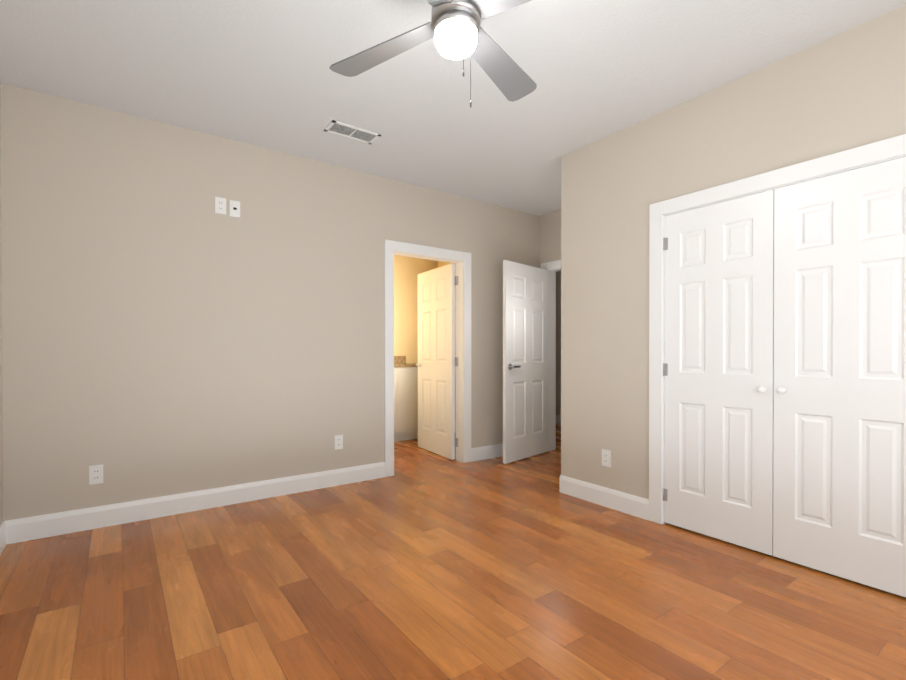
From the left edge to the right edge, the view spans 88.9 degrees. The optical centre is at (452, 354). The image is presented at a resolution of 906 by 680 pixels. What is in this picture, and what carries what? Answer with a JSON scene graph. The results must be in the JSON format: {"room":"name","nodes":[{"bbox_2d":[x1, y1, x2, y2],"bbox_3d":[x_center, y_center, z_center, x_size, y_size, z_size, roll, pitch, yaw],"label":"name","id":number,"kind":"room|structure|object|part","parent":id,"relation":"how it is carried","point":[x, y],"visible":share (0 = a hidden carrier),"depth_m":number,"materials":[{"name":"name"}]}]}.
{"room":"empty bedroom","nodes":[
{"label":"empty bedroom","id":0,"kind":"room"},
{"bbox_2d":[0,81,2,524],"bbox_3d":[-1.361,-0.224,0.846,0.120,2.680,4.690,0,0,-36],"label":"wall","id":1,"kind":"structure","parent":0,"point":[1,451],"depth_m":2.66,"materials":[{"name":"beige paint"}]},
{"bbox_2d":[0,521,6,554],"bbox_3d":[-1.306,1.048,0.892,0.016,0.135,4.450,0,0,-36],"label":"baseboard","id":2,"kind":"structure","parent":1,"relation":"attached to","point":[3,543],"depth_m":2.62,"materials":[{"name":"white wood"}]},
{"bbox_2d":[1,83,538,520],"bbox_3d":[-0.849,-0.239,4.041,4.460,2.680,0.120,0,0,-36],"label":"wall","id":3,"kind":"structure","parent":0,"point":[167,330],"depth_m":3.25,"materials":[{"name":"beige paint"}]},
{"bbox_2d":[89,464,102,484],"bbox_3d":[-2.268,0.766,2.937,0.072,0.118,0.012,0,0,-36],"label":"electrical outlet","id":4,"kind":"object","parent":3,"relation":"attached to","point":[95,474],"visible":1,"depth_m":2.93,"materials":[{"name":"white plastic"}]},
{"bbox_2d":[5,462,384,543],"bbox_3d":[-1.613,1.036,3.409,2.475,0.135,0.016,0,0,-36],"label":"baseboard","id":5,"kind":"structure","parent":3,"relation":"attached to","point":[43,526],"depth_m":3.18,"materials":[{"name":"white wood"}]},
{"bbox_2d":[215,197,225,214],"bbox_3d":[-1.686,-1.076,3.350,0.072,0.118,0.012,0,0,-36],"label":"outlet","id":6,"kind":"object","parent":3,"relation":"attached to","point":[220,205],"visible":1,"depth_m":3.35,"materials":[{"name":"white plastic"}]},
{"bbox_2d":[229,200,239,217],"bbox_3d":[-1.608,-1.071,3.405,0.072,0.118,0.010,0,0,-36],"label":"outlet","id":7,"kind":"object","parent":3,"relation":"attached to","point":[234,208],"visible":1,"depth_m":3.40,"materials":[{"name":"white plastic"}]},
{"bbox_2d":[334,435,342,449],"bbox_3d":[-0.961,0.741,3.885,0.072,0.118,0.012,0,0,-36],"label":"electrical outlet","id":8,"kind":"object","parent":3,"relation":"attached to","point":[338,441],"visible":1,"depth_m":3.88,"materials":[{"name":"white plastic"}]},
{"bbox_2d":[384,239,470,476],"bbox_3d":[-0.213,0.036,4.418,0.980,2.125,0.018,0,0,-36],"label":"door frame","id":9,"kind":"structure","parent":3,"relation":"attached to","point":[391,247],"depth_m":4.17,"materials":[{"name":"white wood"}]},
{"bbox_2d":[416,263,454,459],"bbox_3d":[-0.195,0.075,5.082,0.143,2.016,0.794,0,0,-31],"label":"bathroom door","id":10,"kind":"structure","parent":3,"relation":"in","point":[436,361],"depth_m":5.02,"materials":[{"name":"white wood"}]},
{"bbox_2d":[455,263,455,459],"bbox_3d":[-0.294,0.036,4.529,0.980,2.125,0.018,0,0,-36],"label":"door frame","id":11,"kind":"structure","parent":3,"relation":"attached to","point":[455,356],"depth_m":4.77,"materials":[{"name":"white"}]},
{"bbox_2d":[455,276,457,446],"bbox_3d":[0.035,0.077,4.738,0.014,1.750,0.050,0,0,-36],"label":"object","id":12,"kind":"structure","parent":3,"relation":"attached to","point":[456,361],"depth_m":4.74,"materials":[{"name":"grey metal"}]},
{"bbox_2d":[471,443,502,461],"bbox_3d":[0.590,1.028,5.006,1.005,0.135,0.016,0,0,-36],"label":"baseboard","id":13,"kind":"structure","parent":3,"relation":"attached to","point":[486,452],"depth_m":4.82,"materials":[{"name":"white wood"}]},
{"bbox_2d":[394,255,437,362],"bbox_3d":[-1.078,-0.250,6.222,2.270,2.680,0.120,0,0,-36],"label":"wall","id":14,"kind":"structure","parent":0,"point":[407,270],"depth_m":6.46,"materials":[{"name":"beige paint"}]},
{"bbox_2d":[394,356,405,363],"bbox_3d":[-1.256,0.076,6.003,1.475,0.100,0.020,0,0,-36],"label":"backsplash","id":15,"kind":"structure","parent":14,"relation":"attached to","point":[397,359],"depth_m":6.37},
{"bbox_2d":[438,261,454,267],"bbox_3d":[0.353,-0.249,6.079,0.120,2.680,1.770,0,0,-36],"label":"wall","id":16,"kind":"structure","parent":0,"point":[440,263],"depth_m":6.67,"materials":[{"name":"beige paint"}]},
{"bbox_2d":[0,423,905,679],"bbox_3d":[0.514,1.133,3.572,6.710,0.060,7.250,0,0,-36],"label":"floor","id":17,"kind":"structure","parent":0,"point":[422,564],"depth_m":2.12,"materials":[{"name":"brown wood"}]},
{"bbox_2d":[394,364,417,440],"bbox_3d":[-1.098,0.627,5.771,1.455,0.930,0.586,0,0,-36],"label":"bathroom vanity","id":18,"kind":"object","parent":17,"relation":"on","point":[405,401],"depth_m":5.79,"materials":[{"name":"white wood"}]},
{"bbox_2d":[394,364,401,367],"bbox_3d":[-1.086,0.145,5.770,1.475,0.034,0.597,0,0,-36],"label":"countertop","id":19,"kind":"structure","parent":18,"relation":"on","point":[395,365],"depth_m":5.71,"materials":[{"name":"brown stone"}]},
{"bbox_2d":[0,0,905,215],"bbox_3d":[0.514,-1.607,3.559,6.710,0.060,7.250,0,0,-36],"label":"ceiling","id":20,"kind":"structure","parent":0,"point":[259,73],"depth_m":2.55,"materials":[{"name":"white paint"}]},
{"bbox_2d":[324,120,380,143],"bbox_3d":[-0.711,-1.572,3.282,0.360,0.006,0.170,0,0,-36],"label":"ceiling vent","id":21,"kind":"object","parent":20,"relation":"in","point":[349,131],"visible":1,"depth_m":3.27,"materials":[{"name":"white metal"}]},
{"bbox_2d":[329,0,536,106],"bbox_3d":[0.012,-1.263,1.843,1.021,0.612,1.021,0,0,-12],"label":"fan","id":22,"kind":"object","parent":20,"relation":"hanging from","point":[454,29],"visible":1,"depth_m":1.95,"materials":[{"name":"silver metal"}]},
{"label":"blade","id":23,"kind":"part","parent":22,"relation":"part of","materials":[{"name":"silver metal"}]},
{"label":"blade","id":24,"kind":"part","parent":22,"relation":"part of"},
{"bbox_3d":[0.012,-1.238,1.843,0.172,0.085,0.172,0,0,-36],"label":"globe","id":25,"kind":"part","parent":22,"relation":"part of","materials":[{"name":"white glass"}]},
{"bbox_3d":[0.012,-1.425,1.843,0.200,0.288,0.200,0,0,-36],"label":"motor","id":26,"kind":"part","parent":22,"relation":"part of","materials":[{"name":"silver metal"}]},
{"label":"blade","id":27,"kind":"part","parent":22,"relation":"part of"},
{"label":"blade","id":28,"kind":"part","parent":22,"relation":"part of","materials":[{"name":"silver metal"}]},
{"bbox_2d":[539,209,560,267],"bbox_3d":[1.366,-0.244,4.887,0.120,2.680,1.350,0,0,-36],"label":"wall","id":29,"kind":"structure","parent":0,"point":[550,237],"depth_m":5.16,"materials":[{"name":"beige paint"}]},
{"bbox_2d":[502,260,548,463],"bbox_3d":[0.786,0.076,4.875,0.143,2.016,0.814,0,0,43],"label":"entry door","id":30,"kind":"structure","parent":29,"relation":"in","point":[525,366],"depth_m":4.82,"materials":[{"name":"white wood"}]},
{"bbox_3d":[0.584,0.126,4.659,0.143,0.064,0.147,0,0,43],"label":"handle","id":31,"kind":"part","parent":30,"relation":"part of","materials":[{"name":"silver metal"}]},
{"bbox_2d":[541,260,560,269],"bbox_3d":[1.298,0.034,4.864,0.018,2.125,1.000,0,0,-36],"label":"door frame","id":32,"kind":"structure","parent":29,"relation":"attached to","point":[552,265],"depth_m":5.13,"materials":[{"name":"white wood"}]},
{"bbox_2d":[549,268,560,450],"bbox_3d":[1.354,0.071,4.905,0.120,2.050,0.850,0,0,-36],"label":"trim","id":33,"kind":"structure","parent":29,"relation":"attached to","point":[552,359],"depth_m":5.24,"materials":[{"name":"white wood"}]},
{"bbox_2d":[555,272,555,449],"bbox_3d":[1.410,0.034,4.945,0.018,2.125,1.000,0,0,-36],"label":"door frame","id":34,"kind":"structure","parent":29,"relation":"attached to","point":[555,360],"depth_m":5.28,"materials":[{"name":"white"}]},
{"bbox_2d":[556,271,560,414],"bbox_3d":[2.405,-0.250,6.264,0.120,2.680,4.940,0,0,-36],"label":"wall","id":35,"kind":"structure","parent":0,"point":[558,342],"depth_m":7.20,"materials":[{"name":"beige paint"}]},
{"bbox_2d":[556,415,560,423],"bbox_3d":[2.350,1.022,6.231,0.016,0.135,4.700,0,0,-36],"label":"baseboard","id":36,"kind":"structure","parent":35,"relation":"attached to","point":[558,419],"depth_m":7.19,"materials":[{"name":"white"}]},
{"bbox_2d":[561,4,905,498],"bbox_3d":[1.857,-0.232,2.421,0.120,2.680,3.220,0,0,-36],"label":"wall","id":37,"kind":"structure","parent":0,"point":[843,91],"depth_m":3.10,"materials":[{"name":"beige paint"}]},
{"bbox_2d":[560,475,648,519],"bbox_3d":[1.082,1.036,3.381,0.016,0.135,0.765,0,0,-36],"label":"baseboard","id":38,"kind":"structure","parent":37,"relation":"attached to","point":[630,504],"depth_m":3.33,"materials":[{"name":"white wood"}]},
{"bbox_2d":[602,449,610,466],"bbox_3d":[1.110,0.754,3.347,0.012,0.118,0.072,0,0,-36],"label":"electrical outlet","id":39,"kind":"object","parent":37,"relation":"attached to","point":[606,457],"visible":1,"depth_m":3.34,"materials":[{"name":"white plastic"}]},
{"bbox_2d":[663,189,773,555],"bbox_3d":[1.546,0.101,2.749,0.079,1.984,0.621,0,0,-36],"label":"closet door","id":40,"kind":"structure","parent":37,"relation":"in","point":[718,369],"depth_m":2.71,"materials":[{"name":"white wood"}]},
{"bbox_3d":[1.687,0.194,2.524,0.044,0.038,0.038,0,0,-36],"label":"knob","id":41,"kind":"part","parent":40,"relation":"part of","materials":[{"name":"white"}]},
{"bbox_2d":[649,134,905,523],"bbox_3d":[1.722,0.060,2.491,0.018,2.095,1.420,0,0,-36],"label":"trim","id":42,"kind":"structure","parent":37,"relation":"attached to","point":[888,148],"depth_m":2.99,"materials":[{"name":"white wood"}]},
{"bbox_2d":[773,157,905,596],"bbox_3d":[1.912,0.103,2.243,0.079,1.984,0.621,0,0,-36],"label":"closet door","id":43,"kind":"structure","parent":37,"relation":"in","point":[839,463],"depth_m":2.26,"materials":[{"name":"white wood"}]},
{"bbox_3d":[1.742,0.194,2.448,0.044,0.038,0.038,0,0,-36],"label":"knob","id":44,"kind":"part","parent":43,"relation":"part of","materials":[{"name":"white"}]}
]}

